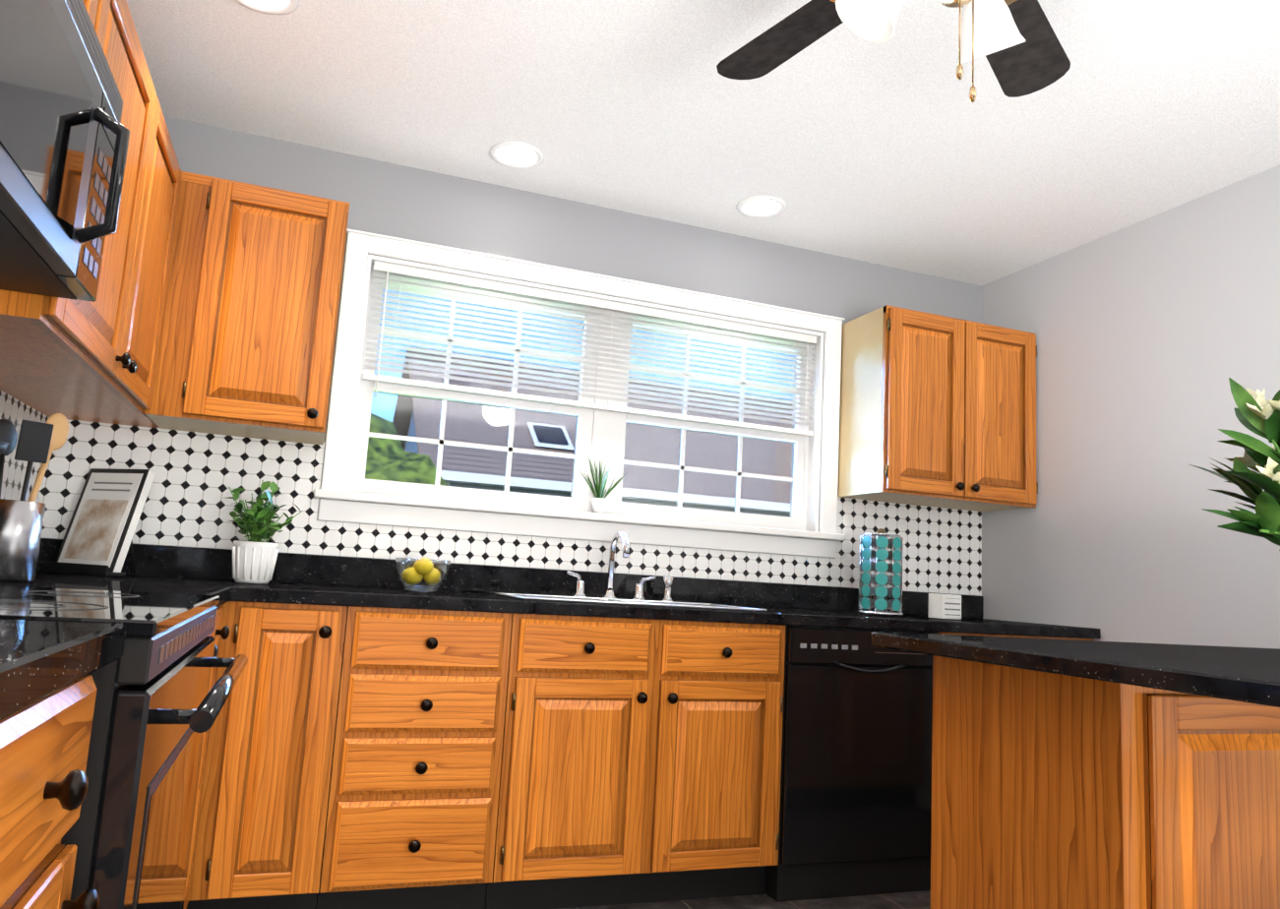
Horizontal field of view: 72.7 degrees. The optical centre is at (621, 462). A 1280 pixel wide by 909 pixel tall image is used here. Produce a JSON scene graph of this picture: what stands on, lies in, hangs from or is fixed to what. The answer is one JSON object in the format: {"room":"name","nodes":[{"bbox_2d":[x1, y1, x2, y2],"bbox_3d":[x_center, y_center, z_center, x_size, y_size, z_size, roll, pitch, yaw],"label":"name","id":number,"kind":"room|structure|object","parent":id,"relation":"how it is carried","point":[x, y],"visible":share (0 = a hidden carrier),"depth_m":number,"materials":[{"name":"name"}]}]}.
{"room":"kitchen","nodes":[
{"label":"kitchen","id":0,"kind":"room"},
{"bbox_2d":[36,116,981,618],"bbox_3d":[-0.117,0.206,3.390,3.917,2.459,0.120,6,-8,-19],"label":"wall","id":1,"kind":"structure","parent":0,"point":[414,205],"depth_m":3.41,"materials":[{"name":"grey paint"}]},
{"bbox_2d":[143,171,349,444],"bbox_3d":[-1.188,-0.479,2.814,0.507,0.757,0.368,6,-8,-19],"label":"upper cabinet","id":2,"kind":"object","parent":1,"relation":"attached to","point":[246,347],"visible":0.98,"depth_m":2.67,"materials":[{"name":"brown wood"}]},
{"bbox_2d":[37,419,981,595],"bbox_3d":[-0.094,0.223,3.328,3.667,0.387,0.006,6,-8,-19],"label":"backsplash","id":3,"kind":"structure","parent":1,"relation":"attached to","point":[188,503],"depth_m":3.01,"materials":[{"name":"tile"}]},
{"bbox_2d":[313,228,845,558],"bbox_3d":[-0.056,-0.210,3.433,2.105,1.041,0.170,6,-8,-19],"label":"window frames","id":4,"kind":"structure","parent":1,"relation":"in","point":[600,435],"depth_m":3.39,"materials":[{"name":"white wood"}]},
{"bbox_2d":[362,260,816,502],"bbox_3d":[-0.050,-0.277,3.437,1.861,0.731,0.041,6,-8,-19],"label":"window blinds","id":5,"kind":"object","parent":4,"relation":"attached to","point":[387,271],"visible":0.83,"depth_m":3.42,"materials":[{"name":"white plastic"}]},
{"bbox_2d":[577,453,626,513],"bbox_3d":[-0.083,0.085,3.402,0.224,0.240,0.202,6,-8,-19],"label":"potted plant","id":6,"kind":"object","parent":4,"relation":"on","point":[598,504],"visible":0.83,"depth_m":3.37,"materials":[{"name":"green plant"}]},
{"bbox_2d":[837,304,1037,511],"bbox_3d":[1.362,-0.208,3.709,0.766,0.757,0.368,6,-8,-19],"label":"upper cabinet","id":7,"kind":"object","parent":1,"relation":"attached to","point":[937,410],"visible":1,"depth_m":3.57,"materials":[{"name":"brown wood"}]},
{"bbox_2d":[126,0,1279,286],"bbox_3d":[1.090,-1.403,0.440,3.917,0.080,6.795,6,-8,-19],"label":"ceiling","id":8,"kind":"structure","parent":0,"point":[898,150],"depth_m":2.71,"materials":[{"name":"white paint"}]},
{"bbox_2d":[235,0,300,14],"bbox_3d":[-0.944,-1.232,2.274,0.193,0.007,0.193,-1,-9,31],"label":"recessed light","id":9,"kind":"object","parent":8,"relation":"in","point":[270,7],"depth_m":2.33,"materials":[{"name":"white"}]},
{"bbox_2d":[488,141,544,168],"bbox_3d":[-0.371,-1.089,3.086,0.193,0.007,0.193,-1,-9,31],"label":"recessed light","id":10,"kind":"object","parent":8,"relation":"in","point":[517,154],"depth_m":3.08,"materials":[{"name":"white"}]},
{"bbox_2d":[736,195,787,217],"bbox_3d":[0.547,-0.994,3.387,0.193,0.007,0.193,-1,-9,31],"label":"recessed light","id":11,"kind":"object","parent":8,"relation":"in","point":[757,206],"depth_m":3.38,"materials":[{"name":"white"}]},
{"bbox_2d":[716,0,1070,102],"bbox_3d":[0.591,-0.942,1.634,1.224,0.571,1.254,6,-8,-19],"label":"ceiling fan","id":12,"kind":"object","parent":8,"relation":"hanging from","point":[1016,43],"visible":1,"depth_m":1.94,"materials":[{"name":"black wood"}]},
{"bbox_2d":[560,890,930,908],"bbox_3d":[0.941,1.109,0.102,3.917,0.080,6.795,6,-8,-19],"label":"floor","id":13,"kind":"structure","parent":0,"point":[911,900],"depth_m":2.77,"materials":[{"name":"tile"}]},
{"bbox_2d":[0,674,99,908],"bbox_3d":[-0.791,0.594,0.609,0.648,0.870,0.381,6,-8,-19],"label":"base cabinet","id":14,"kind":"object","parent":13,"relation":"on","point":[44,744],"visible":0.96,"depth_m":0.75,"materials":[{"name":"brown wood"}]},
{"bbox_2d":[0,585,247,908],"bbox_3d":[-0.931,0.502,1.189,0.698,1.190,0.762,6,-8,-19],"label":"range","id":15,"kind":"object","parent":13,"relation":"on","point":[158,704],"visible":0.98,"depth_m":1.03,"materials":[{"name":"black metal"}]},
{"bbox_2d":[182,607,229,908],"bbox_3d":[-1.317,0.758,2.057,0.648,0.870,0.200,6,-8,-19],"label":"base cabinet","id":16,"kind":"object","parent":13,"relation":"on","point":[222,633],"visible":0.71,"depth_m":2.18,"materials":[{"name":"brown wood"}]},
{"bbox_2d":[207,632,218,657],"bbox_3d":[-1.202,0.722,1.738,0.648,0.870,0.477,6,-8,-19],"label":"base cabinet","id":17,"kind":"object","parent":13,"relation":"on","point":[215,651],"visible":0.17,"depth_m":1.90,"materials":[{"name":"brown wood"}]},
{"bbox_2d":[185,601,347,908],"bbox_3d":[-1.037,0.844,2.569,0.330,0.870,0.648,6,-8,-19],"label":"base cabinet","id":18,"kind":"object","parent":13,"relation":"on","point":[260,837],"visible":0.98,"depth_m":2.31,"materials":[{"name":"brown wood"}]},
{"bbox_2d":[315,606,512,908],"bbox_3d":[-0.660,0.884,2.701,0.467,0.870,0.648,6,-8,-19],"label":"base cabinet","id":19,"kind":"object","parent":13,"relation":"on","point":[413,799],"visible":0.96,"depth_m":2.44,"materials":[{"name":"brown wood"}]},
{"bbox_2d":[485,613,785,908],"bbox_3d":[-0.006,0.954,2.931,0.922,0.870,0.648,6,-8,-19],"label":"base cabinet","id":20,"kind":"object","parent":13,"relation":"on","point":[640,761],"visible":0.96,"depth_m":2.66,"materials":[{"name":"brown wood"}]},
{"bbox_2d":[35,538,1100,639],"bbox_3d":[-0.006,0.451,2.998,3.671,0.138,0.632,6,-8,-19],"label":"countertop","id":21,"kind":"structure","parent":20,"relation":"on","point":[822,606],"depth_m":2.97,"materials":[{"name":"black stone"}]},
{"bbox_2d":[42,468,155,576],"bbox_3d":[-1.585,0.175,2.641,0.276,0.326,0.262,6,-8,-19],"label":"cookbook","id":22,"kind":"object","parent":21,"relation":"on","point":[97,539],"visible":1,"depth_m":2.63,"materials":[{"name":"white paper"}]},
{"bbox_2d":[228,480,302,583],"bbox_3d":[-1.130,0.216,2.723,0.231,0.320,0.343,6,-8,-19],"label":"potted plant","id":23,"kind":"object","parent":21,"relation":"on","point":[254,560],"visible":1,"depth_m":2.66,"materials":[{"name":"green plant"}]},
{"bbox_2d":[395,557,450,592],"bbox_3d":[-0.657,0.369,2.871,0.180,0.111,0.180,6,-8,-19],"label":"bowl","id":24,"kind":"object","parent":21,"relation":"on","point":[427,572],"visible":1,"depth_m":2.83,"materials":[{"name":"clear glass"}]},
{"bbox_2d":[566,531,673,602],"bbox_3d":[0.023,0.375,3.164,0.422,0.245,0.188,6,-8,-19],"label":"faucet","id":25,"kind":"object","parent":21,"relation":"on","point":[579,594],"depth_m":3.20,"materials":[{"name":"silver metal"}]},
{"bbox_2d":[493,531,766,610],"bbox_3d":[0.023,0.454,3.023,0.850,0.440,0.440,6,-8,-19],"label":"double-bowl sink","id":26,"kind":"object","parent":21,"relation":"in","point":[609,595],"visible":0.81,"depth_m":3.15,"materials":[{"name":"silver metal"}]},
{"bbox_2d":[856,528,903,616],"bbox_3d":[1.020,0.428,3.420,0.176,0.338,0.176,6,-8,-19],"label":"coffee pod carousel","id":27,"kind":"object","parent":21,"relation":"on","point":[881,568],"visible":1,"depth_m":3.36,"materials":[{"name":"silver metal"}]},
{"bbox_2d":[928,593,961,619],"bbox_3d":[1.268,0.564,3.408,0.110,0.095,0.071,8,-9,-31],"label":"box","id":28,"kind":"object","parent":21,"relation":"on","point":[944,606],"visible":1,"depth_m":3.38,"materials":[{"name":"white paper"}]},
{"bbox_2d":[764,625,941,902],"bbox_3d":[0.723,1.030,3.176,0.614,0.868,0.617,6,-8,-19],"label":"dishwasher","id":29,"kind":"object","parent":13,"relation":"on","point":[855,811],"visible":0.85,"depth_m":2.90,"materials":[{"name":"black metal"}]},
{"bbox_2d":[933,631,1094,640],"bbox_3d":[1.351,1.098,3.408,0.723,0.870,0.648,6,-8,-19],"label":"base cabinet","id":30,"kind":"object","parent":13,"relation":"on","point":[1007,636],"depth_m":3.20,"materials":[{"name":"black stone"}]},
{"bbox_2d":[930,655,1279,908],"bbox_3d":[1.008,0.844,1.705,0.610,0.878,0.488,6,-8,-19],"label":"base cabinet","id":31,"kind":"object","parent":13,"relation":"on","point":[1053,791],"visible":0.98,"depth_m":1.49,"materials":[{"name":"brown wood"}]},
{"bbox_2d":[870,631,1279,707],"bbox_3d":[1.530,0.400,1.596,1.723,0.030,1.172,6,-8,-19],"label":"countertop","id":32,"kind":"structure","parent":31,"relation":"on","point":[1250,675],"depth_m":1.44,"materials":[{"name":"black stone"}]},
{"bbox_2d":[1189,377,1279,550],"bbox_3d":[1.287,0.092,1.496,0.514,0.520,0.548,6,-8,-19],"label":"flower bouquet","id":33,"kind":"object","parent":32,"relation":"on","point":[1256,413],"visible":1,"depth_m":1.59,"materials":[{"name":"green plant"}]},
{"bbox_3d":[-0.591,0.532,0.058,0.648,0.870,0.792,6,-8,-19],"label":"base cabinet","id":34,"kind":"object","parent":13,"relation":"on","visible":0},
{"bbox_2d":[0,576,231,720],"bbox_3d":[-0.984,0.160,1.262,0.632,0.138,3.231,6,-8,-19],"label":"countertop","id":35,"kind":"structure","parent":34,"relation":"on","point":[39,659],"depth_m":0.77,"materials":[{"name":"black stone"}]},
{"bbox_2d":[0,412,68,581],"bbox_3d":[-1.284,0.054,1.821,0.128,0.382,0.366,6,-8,-19],"label":"utensil crock","id":36,"kind":"object","parent":35,"relation":"on","point":[21,522],"visible":1,"depth_m":1.82,"materials":[{"name":"silver metal"}]},
{"bbox_2d":[980,165,1279,648],"bbox_3d":[2.798,0.042,0.897,0.120,2.459,6.555,6,-8,-19],"label":"wall","id":37,"kind":"structure","parent":0,"point":[1154,334],"depth_m":3.20,"materials":[{"name":"grey paint"}]},
{"bbox_3d":[-0.767,-0.337,-0.355,0.120,2.459,6.555,6,-8,-19],"label":"wall","id":38,"kind":"structure","parent":0,"visible":0},
{"bbox_2d":[0,389,49,502],"bbox_3d":[-1.272,-0.049,1.190,0.006,0.642,3.247,6,-8,-19],"label":"backsplash","id":39,"kind":"structure","parent":38,"relation":"attached to","point":[15,411],"depth_m":2.47,"materials":[{"name":"tile"}]},
{"bbox_2d":[83,0,98,27],"bbox_3d":[-1.002,-0.903,1.236,0.368,0.317,0.764,6,-8,-19],"label":"upper cabinet","id":40,"kind":"object","parent":38,"relation":"attached to","point":[91,6],"visible":0.06,"depth_m":1.60,"materials":[{"name":"brown wood"}]},
{"bbox_2d":[0,0,129,302],"bbox_3d":[-0.982,-0.543,1.203,0.455,0.393,0.754,6,-8,-19],"label":"microwave","id":41,"kind":"object","parent":40,"relation":"attached to","point":[64,138],"visible":1,"depth_m":1.31,"materials":[{"name":"black"}]},
{"bbox_2d":[0,0,182,421],"bbox_3d":[-1.341,-0.589,2.058,0.336,0.757,1.064,6,-8,-19],"label":"upper cabinet","id":42,"kind":"object","parent":38,"relation":"attached to","point":[84,360],"depth_m":2.08,"materials":[{"name":"brown wood"}]},
{"bbox_2d":[35,409,159,428],"bbox_3d":[-1.564,-0.520,2.673,0.336,0.757,0.384,6,-8,-19],"label":"upper cabinet","id":43,"kind":"object","parent":38,"relation":"attached to","point":[92,417],"depth_m":2.71,"materials":[{"name":"brown wood"}]},
{"label":"outside","id":44,"kind":"structure","parent":0,"visible":0},
{"bbox_3d":[-11.851,8.015,34.047,80.000,0.200,65.845,6,-8,-19],"label":"lawn","id":45,"kind":"structure","parent":44,"visible":0},
{"bbox_2d":[365,413,448,486],"bbox_3d":[-3.550,2.184,10.253,3.092,5.970,3.014,6,-8,-19],"label":"tree","id":46,"kind":"object","parent":45,"relation":"on","point":[384,457],"depth_m":10.47,"materials":[{"name":"green plant"}]},
{"bbox_2d":[392,346,793,517],"bbox_3d":[0.238,2.310,18.640,10.200,8.400,8.660,6,-8,-19],"label":"neighbor house","id":47,"kind":"structure","parent":45,"relation":"on","point":[546,429],"depth_m":15.38,"materials":[{"name":"grey"}]}
]}

